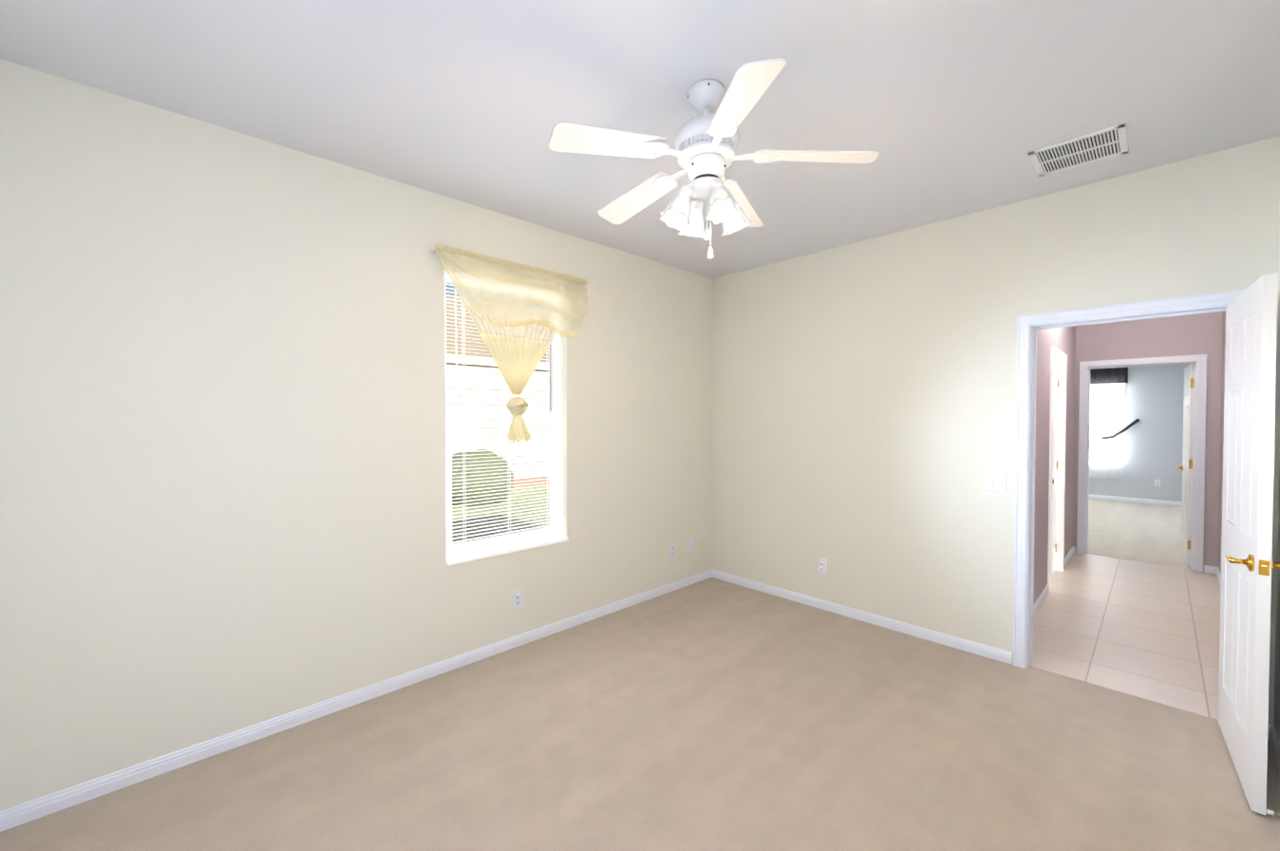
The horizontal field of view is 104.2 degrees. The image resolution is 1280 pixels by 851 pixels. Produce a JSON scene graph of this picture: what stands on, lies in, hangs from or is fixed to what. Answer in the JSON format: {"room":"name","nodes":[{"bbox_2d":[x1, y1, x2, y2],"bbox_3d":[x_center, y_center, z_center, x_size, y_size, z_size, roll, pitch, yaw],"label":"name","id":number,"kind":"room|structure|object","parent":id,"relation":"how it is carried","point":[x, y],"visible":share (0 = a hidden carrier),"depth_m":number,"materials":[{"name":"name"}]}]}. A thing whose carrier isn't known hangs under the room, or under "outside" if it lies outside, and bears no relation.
{"room":"empty bedroom","nodes":[
{"label":"empty bedroom","id":0,"kind":"room"},
{"bbox_2d":[0,58,712,809],"bbox_3d":[-0.899,0.050,3.266,4.405,2.760,0.220,-1,1,-44],"label":"wall","id":1,"kind":"structure","parent":0,"point":[222,429],"depth_m":2.27,"materials":[{"name":"white paint"}]},
{"bbox_2d":[0,808,7,831],"bbox_3d":[-1.186,1.441,0.618,0.013,0.070,3.180,-1,1,-44],"label":"baseboard","id":2,"kind":"structure","parent":1,"relation":"attached to","point":[3,813],"depth_m":1.79,"materials":[{"name":"white wood"}]},
{"bbox_2d":[7,569,710,828],"bbox_3d":[-0.819,1.396,3.206,4.125,0.070,0.013,-1,1,-44],"label":"baseboard","id":3,"kind":"structure","parent":1,"relation":"attached to","point":[46,804],"depth_m":2.37,"materials":[{"name":"white"}]},
{"bbox_2d":[444,277,568,565],"bbox_3d":[-0.862,-0.049,3.229,0.856,1.720,0.153,-1,1,-44],"label":"window","id":4,"kind":"structure","parent":1,"relation":"in","point":[555,412],"depth_m":3.27,"materials":[{"name":"white"}]},
{"bbox_2d":[444,270,564,560],"bbox_3d":[-0.841,-0.060,3.207,0.840,1.694,0.054,-1,1,-44],"label":"window blinds","id":5,"kind":"object","parent":4,"relation":"attached to","point":[508,498],"visible":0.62,"depth_m":3.15,"materials":[{"name":"white plastic"}]},
{"bbox_2d":[431,242,587,442],"bbox_3d":[-0.757,-0.459,3.144,1.088,1.129,0.139,-1,1,-44],"label":"curtain valance","id":6,"kind":"object","parent":1,"relation":"attached to","point":[517,360],"visible":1,"depth_m":3.11,"materials":[{"name":"yellow fabric"}]},
{"bbox_2d":[512,588,522,609],"bbox_3d":[-0.793,1.126,3.228,0.072,0.116,0.008,-1,1,-44],"label":"outlet","id":7,"kind":"object","parent":1,"relation":"attached to","point":[517,598],"visible":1,"depth_m":3.22,"materials":[{"name":"white plastic"}]},
{"bbox_2d":[669,543,675,557],"bbox_3d":[0.275,1.068,4.252,0.072,0.116,0.008,-1,1,-44],"label":"outlet","id":8,"kind":"object","parent":1,"relation":"attached to","point":[672,550],"visible":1,"depth_m":4.25,"materials":[{"name":"white plastic"}]},
{"bbox_2d":[687,538,693,552],"bbox_3d":[0.451,1.065,4.415,0.072,0.116,0.016,-1,1,-44],"label":"outlet","id":9,"kind":"object","parent":1,"relation":"attached to","point":[690,545],"visible":1,"depth_m":4.41,"materials":[{"name":"white plastic"}]},
{"bbox_2d":[0,577,1279,850],"bbox_3d":[0.242,1.512,2.037,4.315,0.120,3.610,-1,1,-44],"label":"floor carpet","id":10,"kind":"object","parent":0,"point":[712,714],"visible":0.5,"depth_m":2.14,"materials":[{"name":"beige carpet"}]},
{"bbox_2d":[0,0,1279,278],"bbox_3d":[0.274,-1.369,2.018,4.405,0.120,3.610,-1,1,-44],"label":"ceiling","id":11,"kind":"structure","parent":0,"point":[950,108],"depth_m":1.92,"materials":[{"name":"white paint"}]},
{"bbox_2d":[548,57,878,259],"bbox_3d":[0.230,-0.976,1.982,1.203,0.662,1.152,-1,1,-44],"label":"ceiling fan","id":12,"kind":"object","parent":11,"relation":"hanging from","point":[705,144],"visible":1,"depth_m":1.87,"materials":[{"name":"white metal"}]},
{"bbox_2d":[1027,122,1129,176],"bbox_3d":[2.106,-1.311,2.394,0.340,0.008,0.340,-1,1,-44],"label":"ceiling vent","id":13,"kind":"object","parent":11,"relation":"in","point":[1093,147],"visible":1,"depth_m":2.38,"materials":[{"name":"white metal"}]},
{"bbox_2d":[711,135,1279,724],"bbox_3d":[1.841,0.046,3.489,0.140,2.760,3.250,-1,1,-44],"label":"wall","id":14,"kind":"structure","parent":0,"point":[863,415],"depth_m":3.32,"materials":[{"name":"white paint"}]},
{"bbox_2d":[817,557,826,573],"bbox_3d":[1.407,1.085,3.853,0.008,0.116,0.072,-1,1,-44],"label":"electrical outlet","id":15,"kind":"object","parent":14,"relation":"attached to","point":[821,565],"visible":1,"depth_m":3.85,"materials":[{"name":"white plastic"}]},
{"bbox_2d":[710,568,1012,664],"bbox_3d":[1.458,1.386,3.802,0.013,0.070,2.243,-1,1,-44],"label":"baseboard","id":16,"kind":"structure","parent":14,"relation":"attached to","point":[982,649],"depth_m":3.55,"materials":[{"name":"white wood"}]},
{"bbox_2d":[982,470,1006,491],"bbox_3d":[2.167,0.344,3.045,0.012,0.118,0.116,-1,1,-44],"label":"light switch","id":17,"kind":"object","parent":14,"relation":"attached to","point":[994,481],"visible":1,"depth_m":3.04,"materials":[{"name":"white plastic"}]},
{"bbox_2d":[1013,288,1246,668],"bbox_3d":[2.607,0.398,2.697,0.180,2.083,0.903,-1,1,-44],"label":"door frame","id":18,"kind":"structure","parent":14,"relation":"attached to","point":[1028,326],"depth_m":2.93,"materials":[{"name":"white"}]},
{"bbox_2d":[1217,273,1279,814],"bbox_3d":[2.557,0.440,2.109,0.158,1.996,0.756,1,1,43],"label":"door","id":19,"kind":"structure","parent":14,"relation":"in","point":[1249,565],"depth_m":1.96,"materials":[{"name":"white paint"}]},
{"bbox_2d":[1033,326,1075,604],"bbox_3d":[3.476,0.032,4.316,3.365,2.760,0.140,-1,1,-44],"label":"wall","id":20,"kind":"structure","parent":0,"point":[1063,340],"depth_m":4.11,"materials":[{"name":"pink paint"}]},
{"bbox_2d":[1033,584,1049,617],"bbox_3d":[2.888,1.388,3.657,1.570,0.070,0.030,-1,1,-44],"label":"baseboard","id":21,"kind":"structure","parent":20,"relation":"attached to","point":[1040,600],"depth_m":3.92,"materials":[{"name":"white"}]},
{"bbox_2d":[1051,359,1058,574],"bbox_3d":[3.761,0.396,4.541,0.762,2.000,0.098,-1,1,-44],"label":"hall door","id":22,"kind":"structure","parent":20,"relation":"in","point":[1054,475],"depth_m":4.72,"materials":[{"name":"white paint"}]},
{"bbox_2d":[1047,345,1067,592],"bbox_3d":[3.731,0.366,4.566,0.896,2.083,0.172,-1,1,-44],"label":"door frame","id":23,"kind":"structure","parent":20,"relation":"attached to","point":[1059,356],"depth_m":4.78,"materials":[{"name":"white paint"}]},
{"bbox_2d":[1063,545,1075,568],"bbox_3d":[4.437,1.363,5.143,0.865,0.070,0.030,-1,1,-44],"label":"baseboard","id":24,"kind":"structure","parent":20,"relation":"attached to","point":[1073,550],"depth_m":5.17,"materials":[{"name":"white wood"}]},
{"bbox_2d":[1029,552,1220,719],"bbox_3d":[3.877,1.480,3.908,3.525,0.118,1.320,-1,1,-44],"label":"floor","id":25,"kind":"structure","parent":0,"point":[1148,630],"depth_m":3.48,"materials":[{"name":"beige tile"}]},
{"bbox_2d":[1087,497,1190,568],"bbox_3d":[6.036,1.409,7.917,5.140,0.120,4.180,-1,1,-44],"label":"floor","id":26,"kind":"structure","parent":0,"point":[1144,532],"depth_m":6.46,"materials":[{"name":"beige carpet"}]},
{"bbox_2d":[1088,363,1190,501],"bbox_3d":[7.837,-0.061,9.625,0.140,2.760,3.870,-1,1,-44],"label":"wall","id":27,"kind":"structure","parent":0,"point":[1151,444],"depth_m":8.54,"materials":[{"name":"grey paint"}]},
{"bbox_2d":[1089,410,1122,467],"bbox_3d":[8.183,-0.027,9.154,0.011,1.530,1.010,-1,1,-44],"label":"window","id":28,"kind":"structure","parent":27,"relation":"in","point":[1117,440],"depth_m":8.85,"materials":[{"name":"white"}]},
{"bbox_2d":[1089,367,1139,479],"bbox_3d":[8.204,-0.046,9.066,0.109,1.990,1.266,-1,1,-44],"label":"curtain","id":29,"kind":"object","parent":27,"relation":"attached to","point":[1107,388],"visible":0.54,"depth_m":8.91,"materials":[{"name":"white fabric"}]},
{"bbox_2d":[1088,493,1181,506],"bbox_3d":[7.785,1.285,9.592,0.013,0.070,3.840,-1,1,-44],"label":"baseboard","id":30,"kind":"structure","parent":27,"relation":"attached to","point":[1145,500],"depth_m":8.67,"materials":[{"name":"white"}]},
{"bbox_2d":[1154,479,1160,486],"bbox_3d":[8.832,0.979,8.498,0.008,0.116,0.072,-1,1,-44],"label":"electrical outlet","id":31,"kind":"object","parent":27,"relation":"attached to","point":[1157,482],"visible":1,"depth_m":8.49,"materials":[{"name":"white plastic"}]},
{"bbox_2d":[1072,311,1223,571],"bbox_3d":[4.181,0.001,6.113,0.140,2.760,3.900,-1,1,-44],"label":"wall","id":32,"kind":"structure","parent":0,"point":[1194,334],"depth_m":4.85,"materials":[{"name":"mauve paint"},{"name":"white painted trim"}]},
{"bbox_2d":[1076,354,1207,572],"bbox_3d":[5.131,0.356,5.129,0.180,2.083,0.911,-1,1,-44],"label":"door frame","id":33,"kind":"structure","parent":32,"relation":"attached to","point":[1199,361],"depth_m":4.87,"materials":[{"name":"white wood"}]},
{"bbox_2d":[1174,363,1194,565],"bbox_3d":[5.710,0.387,5.186,0.158,1.996,0.785,1,1,44],"label":"door","id":34,"kind":"structure","parent":32,"relation":"in","point":[1186,467],"depth_m":5.04,"materials":[{"name":"white paint"}]},
{"bbox_2d":[1218,311,1279,740],"bbox_3d":[2.747,0.072,1.996,7.630,2.760,0.160,-1,1,-44],"label":"wall","id":35,"kind":"structure","parent":0,"point":[1276,715],"depth_m":2.27,"materials":[{"name":"white paint"}]},
{"bbox_2d":[1212,565,1221,584],"bbox_3d":[4.238,1.390,3.545,3.365,0.070,0.020,-1,1,-44],"label":"baseboard","id":36,"kind":"structure","parent":35,"relation":"attached to","point":[1215,570],"depth_m":4.62,"materials":[{"name":"white"}]},
{"bbox_2d":[1267,723,1279,771],"bbox_3d":[1.413,1.437,0.879,4.125,0.070,0.040,-1,1,-44],"label":"baseboard","id":37,"kind":"structure","parent":35,"relation":"attached to","point":[1272,736],"depth_m":2.21,"materials":[{"name":"white"}]},
{"bbox_2d":[1266,809,1279,817],"bbox_3d":[2.305,1.401,1.779,0.022,0.022,0.078,-1,1,-44],"label":"doorstop","id":38,"kind":"object","parent":37,"relation":"attached to","point":[1270,812],"visible":1,"depth_m":1.80,"materials":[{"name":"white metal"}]},
{"label":"outside","id":39,"kind":"structure","parent":0,"visible":0},
{"bbox_2d":[451,474,549,544],"bbox_3d":[-15.932,1.263,30.439,100.000,0.230,59.780,-1,1,-44],"label":"ground","id":40,"kind":"structure","parent":39,"point":[500,508],"depth_m":8.81,"materials":[{"name":"green plant"}]},
{"bbox_2d":[451,449,513,506],"bbox_3d":[-3.279,1.002,9.995,1.498,1.062,1.265,-1,1,-44],"label":"hedge","id":41,"kind":"object","parent":40,"relation":"on","point":[480,473],"depth_m":9.54,"materials":[{"name":"green plant"}]},
{"bbox_2d":[445,295,549,477],"bbox_3d":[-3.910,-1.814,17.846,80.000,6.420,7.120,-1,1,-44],"label":"house","id":42,"kind":"structure","parent":40,"relation":"on","point":[490,400],"depth_m":13.30,"materials":[{"name":"white"}]}
]}

